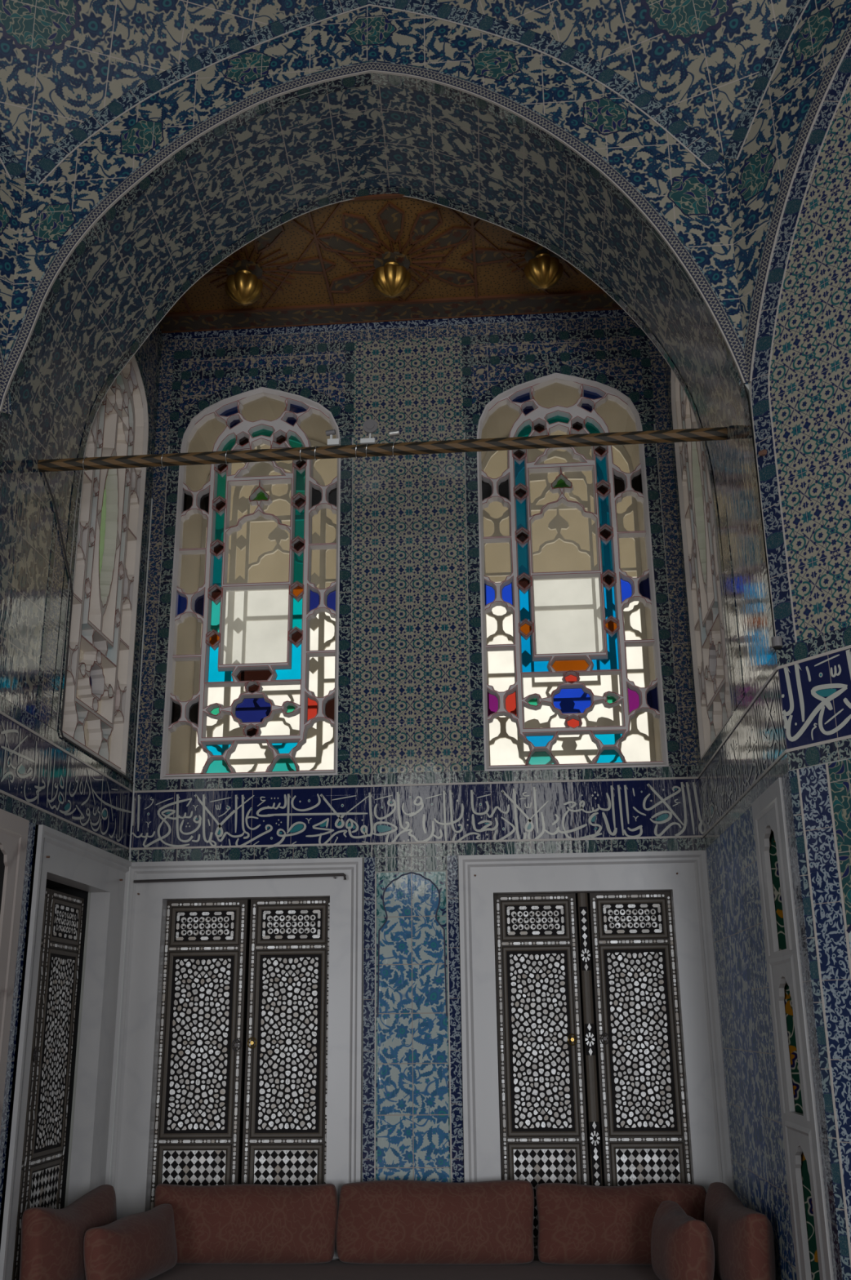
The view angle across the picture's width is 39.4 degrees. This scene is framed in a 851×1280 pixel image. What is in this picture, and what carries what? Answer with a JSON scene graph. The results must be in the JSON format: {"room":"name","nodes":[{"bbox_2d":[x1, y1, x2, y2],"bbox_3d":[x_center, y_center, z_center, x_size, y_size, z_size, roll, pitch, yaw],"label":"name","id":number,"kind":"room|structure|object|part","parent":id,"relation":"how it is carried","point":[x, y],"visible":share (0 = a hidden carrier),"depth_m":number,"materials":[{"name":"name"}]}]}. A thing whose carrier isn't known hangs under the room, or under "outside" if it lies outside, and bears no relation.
{"room":"palace room","nodes":[
{"label":"palace room","id":0,"kind":"room"},
{"bbox_2d":[0,128,25,414],"bbox_3d":[-2.864,-1.037,3.851,0.112,7.650,3.149,-17,-24,41],"label":"wall","id":1,"kind":"structure","parent":0,"point":[12,179],"depth_m":5.17,"materials":[{"name":"tile"}]},
{"bbox_3d":[-2.849,-2.256,4.209,0.003,2.131,3.060,-17,-24,41],"label":"tile panel","id":2,"kind":"part","parent":1,"relation":"part of","materials":[{"name":"blue tile"}]},
{"bbox_2d":[0,324,162,1214],"bbox_3d":[-1.725,0.489,5.596,0.106,5.800,2.140,-2,-18,4],"label":"wall","id":3,"kind":"structure","parent":0,"point":[148,357],"depth_m":5.52,"materials":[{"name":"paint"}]},
{"bbox_2d":[0,808,29,1134],"bbox_3d":[-1.704,1.661,4.491,0.020,2.050,0.557,-2,-18,4],"label":"surround","id":4,"kind":"object","parent":3,"relation":"attached to","point":[14,828],"visible":1,"depth_m":4.83,"materials":[{"name":"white stone"}]},
{"bbox_3d":[-1.697,1.655,4.492,0.006,1.900,0.417,-2,-18,4],"label":"moulding","id":5,"kind":"part","parent":4,"relation":"part of","materials":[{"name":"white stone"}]},
{"bbox_2d":[12,887,49,1279],"bbox_3d":[-1.783,1.917,5.117,0.044,1.711,0.454,-2,-18,4],"label":"window shutter","id":6,"kind":"object","parent":3,"relation":"attached to","point":[34,1054],"visible":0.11,"depth_m":5.30,"materials":[{"name":"brown wood"}]},
{"bbox_3d":[-1.766,2.465,4.938,0.004,0.449,0.380,-2,-18,4],"label":"panel","id":7,"kind":"part","parent":6,"relation":"part of","materials":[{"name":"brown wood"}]},
{"bbox_3d":[-1.774,1.790,5.157,0.004,0.915,0.380,-2,-18,4],"label":"panel","id":8,"kind":"part","parent":6,"relation":"part of","materials":[{"name":"brown wood"}]},
{"bbox_3d":[-1.754,1.863,5.339,0.014,0.058,0.049,-2,-18,4],"label":"ring pull","id":9,"kind":"part","parent":6,"relation":"part of","materials":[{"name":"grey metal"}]},
{"bbox_3d":[-1.780,1.231,5.339,0.004,0.204,0.380,-2,-18,4],"label":"panel","id":10,"kind":"part","parent":6,"relation":"part of","materials":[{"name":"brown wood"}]},
{"bbox_2d":[16,888,84,1279],"bbox_3d":[-1.752,2.058,5.555,0.036,1.711,0.454,-2,-18,4],"label":"window shutter","id":11,"kind":"object","parent":3,"relation":"attached to","point":[52,1071],"visible":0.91,"depth_m":5.58,"materials":[{"name":"brown wood"}]},
{"bbox_3d":[-1.731,2.607,5.375,0.004,0.449,0.380,-2,-18,4],"label":"panel","id":12,"kind":"part","parent":11,"relation":"part of","materials":[{"name":"brown wood"}]},
{"bbox_3d":[-1.739,1.931,5.595,0.004,0.915,0.380,-2,-18,4],"label":"panel","id":13,"kind":"part","parent":11,"relation":"part of","materials":[{"name":"brown wood"}]},
{"bbox_3d":[-1.745,1.373,5.776,0.004,0.204,0.380,-2,-18,4],"label":"panel","id":14,"kind":"part","parent":11,"relation":"part of","materials":[{"name":"brown wood"}]},
{"bbox_2d":[0,824,131,1279],"bbox_3d":[-1.662,1.974,5.457,0.121,2.048,1.278,-2,-18,4],"label":"marble surround","id":15,"kind":"object","parent":3,"relation":"attached to","point":[58,856],"visible":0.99,"depth_m":5.72,"materials":[{"name":"white stone"}]},
{"bbox_2d":[0,710,133,849],"bbox_3d":[-1.675,0.666,5.482,0.008,0.321,2.040,-2,-18,4],"label":"inscription band","id":16,"kind":"object","parent":3,"relation":"attached to","point":[37,772],"visible":1,"depth_m":5.46,"materials":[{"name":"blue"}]},
{"bbox_2d":[42,471,133,783],"bbox_3d":[-1.660,0.000,5.911,0.009,1.142,1.572,-2,-18,4],"label":"window frame","id":17,"kind":"structure","parent":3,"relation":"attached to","point":[44,474],"depth_m":5.58,"materials":[{"name":"grey plastic"}]},
{"bbox_2d":[59,355,148,775],"bbox_3d":[-1.970,-0.551,6.323,0.626,2.416,0.974,-2,-18,4],"label":"window","id":18,"kind":"structure","parent":3,"relation":"in","point":[105,587],"depth_m":6.38,"materials":[{"name":"glass"}]},
{"bbox_3d":[-1.744,-0.566,6.309,0.001,2.342,0.915,-2,-18,4],"label":"glass","id":19,"kind":"part","parent":18,"relation":"part of","materials":[{"name":"white glass"}]},
{"bbox_2d":[108,498,152,1185],"bbox_3d":[-1.582,1.061,6.389,0.011,4.000,0.056,9,-20,-27],"label":"cable","id":20,"kind":"object","parent":3,"relation":"attached to","point":[142,647],"visible":0.91,"depth_m":6.37,"materials":[{"name":"grey plastic"}]},
{"bbox_3d":[-1.675,-1.705,6.676,0.003,0.840,1.080,-2,-18,4],"label":"panel","id":21,"kind":"part","parent":3,"relation":"part of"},
{"bbox_2d":[0,0,334,177],"bbox_3d":[-1.600,-3.223,5.135,2.766,2.112,1.082,6,-19,-20],"label":"wall","id":22,"kind":"structure","parent":0,"point":[62,62],"depth_m":5.31,"materials":[{"name":"blue tile"}]},
{"bbox_2d":[0,0,775,730],"bbox_3d":[-0.225,-2.016,5.622,3.200,4.750,0.902,-2,-18,4],"label":"arch","id":23,"kind":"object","parent":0,"point":[371,133],"depth_m":5.35,"materials":[{"name":"tile"}]},
{"bbox_2d":[37,419,727,471],"bbox_3d":[-0.212,-0.890,5.258,3.068,0.192,0.072,-2,-18,4],"label":"rod","id":24,"kind":"object","parent":23,"relation":"attached to","point":[370,426],"depth_m":5.22,"materials":[{"name":"brown metal"}]},
{"bbox_3d":[-0.411,-0.896,5.276,0.062,0.082,0.040,-2,-18,4],"label":"clip fixture","id":25,"kind":"part","parent":24,"relation":"part of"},
{"bbox_3d":[-0.211,-0.838,5.241,3.068,0.073,0.072,-2,-18,4],"label":"tie rod","id":26,"kind":"part","parent":24,"relation":"part of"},
{"bbox_3d":[-0.137,-0.899,5.253,0.044,0.064,0.031,-3,-18,8],"label":"canister fixture","id":27,"kind":"part","parent":24,"relation":"part of","materials":[{"name":"silver metal"}]},
{"bbox_2d":[158,193,622,333],"bbox_3d":[-0.155,-2.181,6.725,3.200,0.096,1.400,-2,-18,4],"label":"ceiling","id":28,"kind":"structure","parent":0,"point":[317,267],"depth_m":6.86,"materials":[{"name":"brown wood"}]},
{"bbox_2d":[224,259,262,306],"bbox_3d":[-1.034,-2.012,6.767,0.211,0.216,0.211,-9,-20,23],"label":"pendant","id":29,"kind":"object","parent":28,"relation":"hanging from","point":[242,286],"visible":1,"depth_m":6.71,"materials":[{"name":"gold metal"}]},
{"bbox_3d":[-1.034,-2.073,6.786,0.092,0.054,0.092,-2,-18,4],"label":"stem","id":30,"kind":"part","parent":29,"relation":"part of","materials":[{"name":"gold metal"}]},
{"bbox_3d":[-1.035,-2.106,6.797,0.210,0.019,0.210,-2,-18,4],"label":"rosette plate","id":31,"kind":"part","parent":29,"relation":"part of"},
{"bbox_3d":[-0.162,-2.183,6.614,2.720,0.006,0.766,-2,-18,4],"label":"painted panel","id":32,"kind":"part","parent":28,"relation":"part of","materials":[{"name":"brown paint"}]},
{"bbox_2d":[372,251,411,297],"bbox_3d":[-0.190,-2.040,6.709,0.211,0.216,0.211,-9,-20,23],"label":"pendant","id":33,"kind":"object","parent":28,"relation":"hanging from","point":[392,279],"visible":1,"depth_m":6.65,"materials":[{"name":"gold metal"}]},
{"bbox_3d":[-0.191,-2.101,6.729,0.092,0.054,0.092,-2,-18,4],"label":"stem","id":34,"kind":"part","parent":33,"relation":"part of","materials":[{"name":"gold metal"}]},
{"bbox_3d":[-0.191,-2.134,6.739,0.210,0.019,0.210,-2,-18,4],"label":"rosette plate","id":35,"kind":"part","parent":33,"relation":"part of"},
{"bbox_3d":[-0.110,-1.966,7.272,3.060,0.024,0.024,-2,-18,4],"label":"cornice moulding","id":36,"kind":"part","parent":28,"relation":"part of","materials":[{"name":"blue tile"}]},
{"bbox_2d":[524,244,563,289],"bbox_3d":[0.661,-2.068,6.651,0.211,0.216,0.211,-9,-20,23],"label":"pendant","id":37,"kind":"object","parent":28,"relation":"hanging from","point":[544,269],"visible":0.98,"depth_m":6.59,"materials":[{"name":"gold metal"}]},
{"bbox_3d":[0.660,-2.162,6.681,0.210,0.019,0.210,-2,-18,4],"label":"rosette plate","id":38,"kind":"part","parent":37,"relation":"part of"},
{"bbox_3d":[0.661,-2.129,6.670,0.092,0.054,0.092,-2,-18,4],"label":"stem","id":39,"kind":"part","parent":37,"relation":"part of","materials":[{"name":"gold metal"}]},
{"bbox_2d":[128,309,703,1182],"bbox_3d":[-0.076,0.749,6.453,3.200,5.800,0.106,-2,-18,4],"label":"wall","id":40,"kind":"structure","parent":0,"point":[410,680],"depth_m":6.68,"materials":[{"name":"tile"}]},
{"bbox_2d":[150,899,248,1209],"bbox_3d":[-1.163,2.209,6.104,0.445,1.711,0.044,-2,-18,3],"label":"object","id":41,"kind":"object","parent":40,"relation":"attached to","point":[198,1110],"visible":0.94,"depth_m":6.13,"materials":[{"name":"brown wood"}]},
{"bbox_3d":[-1.157,2.754,5.916,0.373,0.449,0.005,-2,-18,3],"label":"panel","id":42,"kind":"part","parent":41,"relation":"part of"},
{"bbox_3d":[-1.165,2.079,6.135,0.373,0.915,0.005,-2,-18,3],"label":"panel","id":43,"kind":"part","parent":41,"relation":"part of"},
{"bbox_3d":[-1.171,1.520,6.316,0.373,0.204,0.005,-2,-18,3],"label":"panel","id":44,"kind":"part","parent":41,"relation":"part of","materials":[{"name":"black wood"}]},
{"bbox_3d":[-0.973,2.085,6.117,0.048,0.058,0.014,-2,-18,3],"label":"ring pull","id":45,"kind":"part","parent":41,"relation":"part of","materials":[{"name":"grey metal"}]},
{"bbox_2d":[110,857,363,1260],"bbox_3d":[-0.950,2.160,6.050,1.270,2.046,0.136,-2,-18,4],"label":"marble surround","id":46,"kind":"object","parent":40,"relation":"attached to","point":[140,1019],"visible":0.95,"depth_m":6.11,"materials":[{"name":"white stone"}]},
{"bbox_2d":[133,873,346,883],"bbox_3d":[-0.977,1.261,6.271,1.134,0.035,0.048,-2,-18,4],"label":"rail","id":47,"kind":"object","parent":46,"relation":"attached to","point":[318,874],"visible":1,"depth_m":6.25,"materials":[{"name":"grey metal"}]},
{"bbox_2d":[160,386,340,779],"bbox_3d":[-0.953,-0.298,7.135,0.994,2.416,0.626,-2,-18,4],"label":"window","id":48,"kind":"structure","parent":40,"relation":"in","point":[237,632],"depth_m":6.93,"materials":[{"name":"glass"}]},
{"bbox_3d":[-0.988,-1.411,7.173,1.010,0.414,0.003,-2,-18,4],"label":"tile panel","id":49,"kind":"part","parent":40,"relation":"part of","materials":[{"name":"blue tile"}]},
{"bbox_3d":[-0.991,-1.704,7.268,1.010,0.090,0.003,-2,-18,4],"label":"tile panel","id":50,"kind":"part","parent":40,"relation":"part of","materials":[{"name":"blue tile"}]},
{"bbox_2d":[240,897,329,1185],"bbox_3d":[-0.699,2.192,6.068,0.445,1.711,0.044,-2,-18,4],"label":"window shutter","id":51,"kind":"object","parent":40,"relation":"attached to","point":[284,1135],"visible":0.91,"depth_m":6.10,"materials":[{"name":"brown wood"}]},
{"bbox_3d":[-0.890,2.071,6.106,0.048,0.058,0.014,-2,-18,4],"label":"ring pull","id":52,"kind":"part","parent":51,"relation":"part of","materials":[{"name":"gold metal"}]},
{"bbox_3d":[-0.694,2.737,5.879,0.373,0.449,0.004,-2,-18,4],"label":"panel","id":53,"kind":"part","parent":51,"relation":"part of","materials":[{"name":"brown wood"}]},
{"bbox_3d":[-0.702,2.062,6.099,0.373,0.915,0.004,-2,-18,4],"label":"panel","id":54,"kind":"part","parent":51,"relation":"part of","materials":[{"name":"brown wood"}]},
{"bbox_3d":[-0.708,1.503,6.280,0.373,0.204,0.004,-2,-18,4],"label":"panel","id":55,"kind":"part","parent":51,"relation":"part of","materials":[{"name":"brown wood"}]},
{"bbox_2d":[45,879,604,1260],"bbox_3d":[-0.213,1.890,5.202,3.720,2.060,2.200,-2,-18,4],"label":"door frame","id":56,"kind":"structure","parent":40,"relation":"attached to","point":[52,885],"depth_m":6.10,"materials":[{"name":"black wood"}]},
{"bbox_3d":[-0.065,2.167,5.942,0.364,1.988,0.003,-2,-18,4],"label":"tile panel","id":57,"kind":"part","parent":40,"relation":"part of","materials":[{"name":"blue tile"}]},
{"bbox_3d":[-0.064,2.167,5.941,0.352,1.986,0.005,-2,-18,4],"label":"cartouche panel","id":58,"kind":"part","parent":40,"relation":"part of","materials":[{"name":"blue tile"}]},
{"bbox_2d":[128,776,702,849],"bbox_3d":[-0.077,0.930,6.341,3.060,0.327,0.008,-2,-18,4],"label":"inscription band","id":59,"kind":"object","parent":40,"relation":"attached to","point":[663,807],"visible":1,"depth_m":6.34,"materials":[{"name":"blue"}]},
{"bbox_2d":[493,893,589,1256],"bbox_3d":[0.581,2.149,5.980,0.426,1.711,0.044,-2,-18,4],"label":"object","id":60,"kind":"object","parent":40,"relation":"attached to","point":[543,1114],"visible":0.91,"depth_m":6.01,"materials":[{"name":"brown wood"}]},
{"bbox_3d":[0.573,1.461,6.192,0.357,0.204,0.004,-2,-18,4],"label":"panel","id":61,"kind":"part","parent":60,"relation":"part of","materials":[{"name":"brown wood"}]},
{"bbox_3d":[0.579,2.019,6.011,0.357,0.915,0.004,-2,-18,4],"label":"panel","id":62,"kind":"part","parent":60,"relation":"part of","materials":[{"name":"brown wood"}]},
{"bbox_3d":[0.587,2.695,5.792,0.357,0.449,0.004,-2,-18,4],"label":"panel","id":63,"kind":"part","parent":60,"relation":"part of","materials":[{"name":"brown wood"}]},
{"bbox_3d":[0.741,2.016,5.995,0.046,0.058,0.014,-2,-18,4],"label":"ring pull","id":64,"kind":"part","parent":60,"relation":"part of","materials":[{"name":"gold metal"}]},
{"bbox_3d":[0.778,-1.763,7.147,1.010,0.090,0.003,-2,-18,4],"label":"tile panel","id":65,"kind":"part","parent":40,"relation":"part of","materials":[{"name":"blue tile"}]},
{"bbox_3d":[0.781,-1.470,7.052,1.010,0.414,0.003,-2,-18,4],"label":"tile panel","id":66,"kind":"part","parent":40,"relation":"part of","materials":[{"name":"blue tile"}]},
{"bbox_2d":[476,373,668,771],"bbox_3d":[0.816,-0.357,7.014,0.994,2.416,0.626,-2,-18,4],"label":"window","id":67,"kind":"structure","parent":40,"relation":"in","point":[569,625],"depth_m":6.77,"materials":[{"name":"glass"}]},
{"bbox_2d":[577,893,602,1186],"bbox_3d":[0.829,2.135,5.943,0.052,1.711,0.019,-2,-18,4],"label":"astragal","id":68,"kind":"object","parent":40,"relation":"attached to","point":[582,899],"visible":0.87,"depth_m":5.97,"materials":[{"name":"brown wood"}]},
{"bbox_3d":[0.821,1.468,6.155,0.040,0.170,0.001,-2,-18,4],"label":"diamond plate","id":69,"kind":"part","parent":68,"relation":"part of","materials":[{"name":"white"}]},
{"bbox_3d":[0.823,1.620,6.105,0.052,0.150,0.001,-2,-18,4],"label":"knot plate","id":70,"kind":"part","parent":68,"relation":"part of","materials":[{"name":"white"}]},
{"bbox_3d":[0.827,2.010,5.979,0.052,0.150,0.001,-2,-18,4],"label":"knot plate","id":71,"kind":"part","parent":68,"relation":"part of","materials":[{"name":"white"}]},
{"bbox_3d":[0.832,2.447,5.837,0.052,0.150,0.001,-2,-18,4],"label":"knot plate","id":72,"kind":"part","parent":68,"relation":"part of","materials":[{"name":"white"}]},
{"bbox_3d":[0.835,2.704,5.754,0.040,0.390,0.001,-2,-18,4],"label":"diamond plate","id":73,"kind":"part","parent":68,"relation":"part of","materials":[{"name":"white"}]},
{"bbox_2d":[457,850,733,1191],"bbox_3d":[0.825,2.101,5.928,1.277,2.046,0.136,-2,-18,4],"label":"marble surround","id":74,"kind":"object","parent":40,"relation":"attached to","point":[683,873],"visible":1,"depth_m":6.01,"materials":[{"name":"white stone"}]},
{"bbox_2d":[589,891,691,1186],"bbox_3d":[1.080,2.133,5.946,0.426,1.711,0.044,-2,-18,4],"label":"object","id":75,"kind":"object","parent":40,"relation":"attached to","point":[643,1110],"visible":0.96,"depth_m":5.97,"materials":[{"name":"brown wood"}]},
{"bbox_3d":[0.903,2.008,5.984,0.046,0.058,0.014,-2,-18,4],"label":"ring pull","id":76,"kind":"part","parent":75,"relation":"part of","materials":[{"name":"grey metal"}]},
{"bbox_3d":[1.072,1.444,6.158,0.357,0.204,0.004,-2,-18,4],"label":"panel","id":77,"kind":"part","parent":75,"relation":"part of","materials":[{"name":"brown wood"}]},
{"bbox_3d":[1.078,2.003,5.977,0.357,0.915,0.004,-2,-18,4],"label":"panel","id":78,"kind":"part","parent":75,"relation":"part of","materials":[{"name":"brown wood"}]},
{"bbox_3d":[1.085,2.678,5.758,0.357,0.449,0.004,-2,-18,4],"label":"panel","id":79,"kind":"part","parent":75,"relation":"part of","materials":[{"name":"brown wood"}]},
{"bbox_2d":[430,0,793,159],"bbox_3d":[0.989,-3.259,4.941,2.766,2.256,1.082,-10,-20,28],"label":"wall","id":80,"kind":"structure","parent":0,"point":[702,60],"depth_m":5.09,"materials":[{"name":"blue tile"}]},
{"bbox_2d":[663,359,842,1279],"bbox_3d":[1.421,0.385,5.380,0.106,5.800,2.140,-2,-18,4],"label":"wall","id":81,"kind":"structure","parent":0,"point":[757,1152],"depth_m":5.08,"materials":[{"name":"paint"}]},
{"bbox_3d":[1.373,-1.807,6.467,0.003,0.840,1.080,-2,-18,4],"label":"panel","id":82,"kind":"part","parent":81,"relation":"part of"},
{"bbox_2d":[670,369,733,759],"bbox_3d":[1.693,-0.673,6.072,0.626,2.416,0.974,-2,-18,4],"label":"window","id":83,"kind":"structure","parent":81,"relation":"in","point":[707,636],"depth_m":6.19,"materials":[{"name":"glass"}]},
{"bbox_3d":[1.442,2.048,5.599,0.003,2.170,0.340,-2,-18,4],"label":"panel","id":84,"kind":"part","parent":81,"relation":"part of","materials":[{"name":"blue tile"}]},
{"bbox_2d":[697,666,786,837],"bbox_3d":[1.368,0.567,5.273,0.008,0.327,2.040,-2,-18,4],"label":"inscription band","id":85,"kind":"object","parent":81,"relation":"attached to","point":[756,742],"visible":1,"depth_m":5.01,"materials":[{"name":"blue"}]},
{"bbox_3d":[1.410,1.916,5.191,0.003,2.170,0.520,-2,-18,4],"label":"panel","id":86,"kind":"part","parent":81,"relation":"part of","materials":[{"name":"blue tile"}]},
{"bbox_3d":[1.374,1.772,4.744,0.003,2.170,0.422,-2,-18,4],"label":"panel","id":87,"kind":"part","parent":81,"relation":"part of","materials":[{"name":"blue tile"}]},
{"bbox_2d":[751,777,833,1279],"bbox_3d":[1.428,1.559,4.285,0.220,2.050,0.544,-2,-18,4],"label":"surround","id":88,"kind":"object","parent":81,"relation":"attached to","point":[806,1198],"visible":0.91,"depth_m":4.32,"materials":[{"name":"stone"}]},
{"bbox_2d":[723,0,850,1279],"bbox_3d":[2.215,-1.209,3.495,0.112,7.650,3.149,12,-22,-34],"label":"wall","id":89,"kind":"structure","parent":0,"point":[787,157],"depth_m":4.48,"materials":[{"name":"tile"}]},
{"bbox_2d":[758,448,766,455],"bbox_3d":[1.297,-0.721,4.578,0.038,0.033,0.028,8,-20,-26],"label":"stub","id":90,"kind":"object","parent":89,"relation":"attached to","point":[762,452],"visible":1,"depth_m":4.57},
{"bbox_2d":[770,635,782,649],"bbox_3d":[1.288,0.011,4.355,0.038,0.042,0.037,-2,-18,4],"label":"wall sensor","id":91,"kind":"object","parent":89,"relation":"attached to","point":[776,642],"visible":1,"depth_m":4.34,"materials":[{"name":"grey plastic"}]},
{"bbox_3d":[2.161,-2.422,3.866,0.003,2.131,3.060,12,-22,-34],"label":"tile panel","id":92,"kind":"part","parent":89,"relation":"part of","materials":[{"name":"blue tile"}]},
{"bbox_2d":[777,644,850,752],"bbox_3d":[2.184,-0.139,3.124,0.008,0.333,3.063,12,-22,-34],"label":"inscription band","id":93,"kind":"object","parent":89,"relation":"attached to","point":[815,690],"visible":1,"depth_m":4.19,"materials":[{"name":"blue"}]},
{"bbox_3d":[2.203,1.239,2.675,0.003,2.448,2.735,12,-22,-34],"label":"tile panel","id":94,"kind":"part","parent":89,"relation":"part of","materials":[{"name":"blue tile"}]},
{"bbox_3d":[-0.439,1.944,0.564,12.000,0.100,11.200,-2,-18,4],"label":"floor","id":95,"kind":"structure","parent":0,"visible":0},
{"bbox_2d":[148,1260,719,1279],"bbox_3d":[-0.128,2.910,4.630,3.040,0.564,1.955,-2,-18,4],"label":"seat","id":96,"kind":"object","parent":95,"relation":"on","point":[333,1269],"visible":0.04,"depth_m":5.35,"materials":[{"name":"fabric"}]},
{"bbox_2d":[18,1184,116,1279],"bbox_3d":[-1.522,2.585,5.104,0.222,0.375,0.866,-3,-18,7],"label":"cushion","id":97,"kind":"object","parent":96,"relation":"on","point":[52,1239],"visible":0.81,"depth_m":4.82,"materials":[{"name":"fabric"}]},
{"bbox_2d":[83,1203,177,1279],"bbox_3d":[-1.274,2.661,5.185,0.221,0.277,0.750,-5,-18,13],"label":"cushion","id":98,"kind":"object","parent":96,"relation":"on","point":[141,1246],"visible":1,"depth_m":5.03,"materials":[{"name":"fabric"}]},
{"bbox_2d":[154,1183,337,1264],"bbox_3d":[-0.860,2.769,5.640,0.894,0.343,0.225,-2,-18,3],"label":"cushion","id":99,"kind":"object","parent":96,"relation":"on","point":[242,1223],"visible":0.88,"depth_m":5.55,"materials":[{"name":"fabric"}]},
{"bbox_2d":[335,1179,533,1264],"bbox_3d":[0.046,2.733,5.584,0.934,0.357,0.237,-1,-18,0],"label":"cushion","id":100,"kind":"object","parent":96,"relation":"on","point":[391,1221],"visible":1,"depth_m":5.50,"materials":[{"name":"fabric"}]},
{"bbox_2d":[535,1182,706,1265],"bbox_3d":[0.921,2.710,5.521,0.805,0.343,0.227,-3,-18,7],"label":"cushion","id":101,"kind":"object","parent":96,"relation":"on","point":[584,1224],"visible":0.73,"depth_m":5.45,"materials":[{"name":"fabric"}]},
{"bbox_2d":[650,1200,714,1279],"bbox_3d":[1.058,2.520,4.897,0.224,0.318,0.527,1,-18,-6],"label":"cushion","id":102,"kind":"object","parent":96,"relation":"on","point":[682,1245],"visible":1,"depth_m":4.71,"materials":[{"name":"fabric"}]},
{"bbox_2d":[703,1182,775,1279],"bbox_3d":[1.289,2.501,4.929,0.215,0.367,0.906,-1,-18,2],"label":"cushion","id":103,"kind":"object","parent":96,"relation":"on","point":[743,1239],"visible":0.89,"depth_m":4.62,"materials":[{"name":"fabric"}]},
{"label":"outside","id":104,"kind":"structure","parent":0,"visible":0},
{"bbox_2d":[226,430,636,588],"bbox_3d":[-0.124,-1.691,6.933,11.000,0.700,5.900,-2,-18,4],"label":"window glass","id":105,"kind":"object","parent":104,"point":[557,556],"depth_m":9.11,"materials":[{"name":"beige glass"}]}
]}

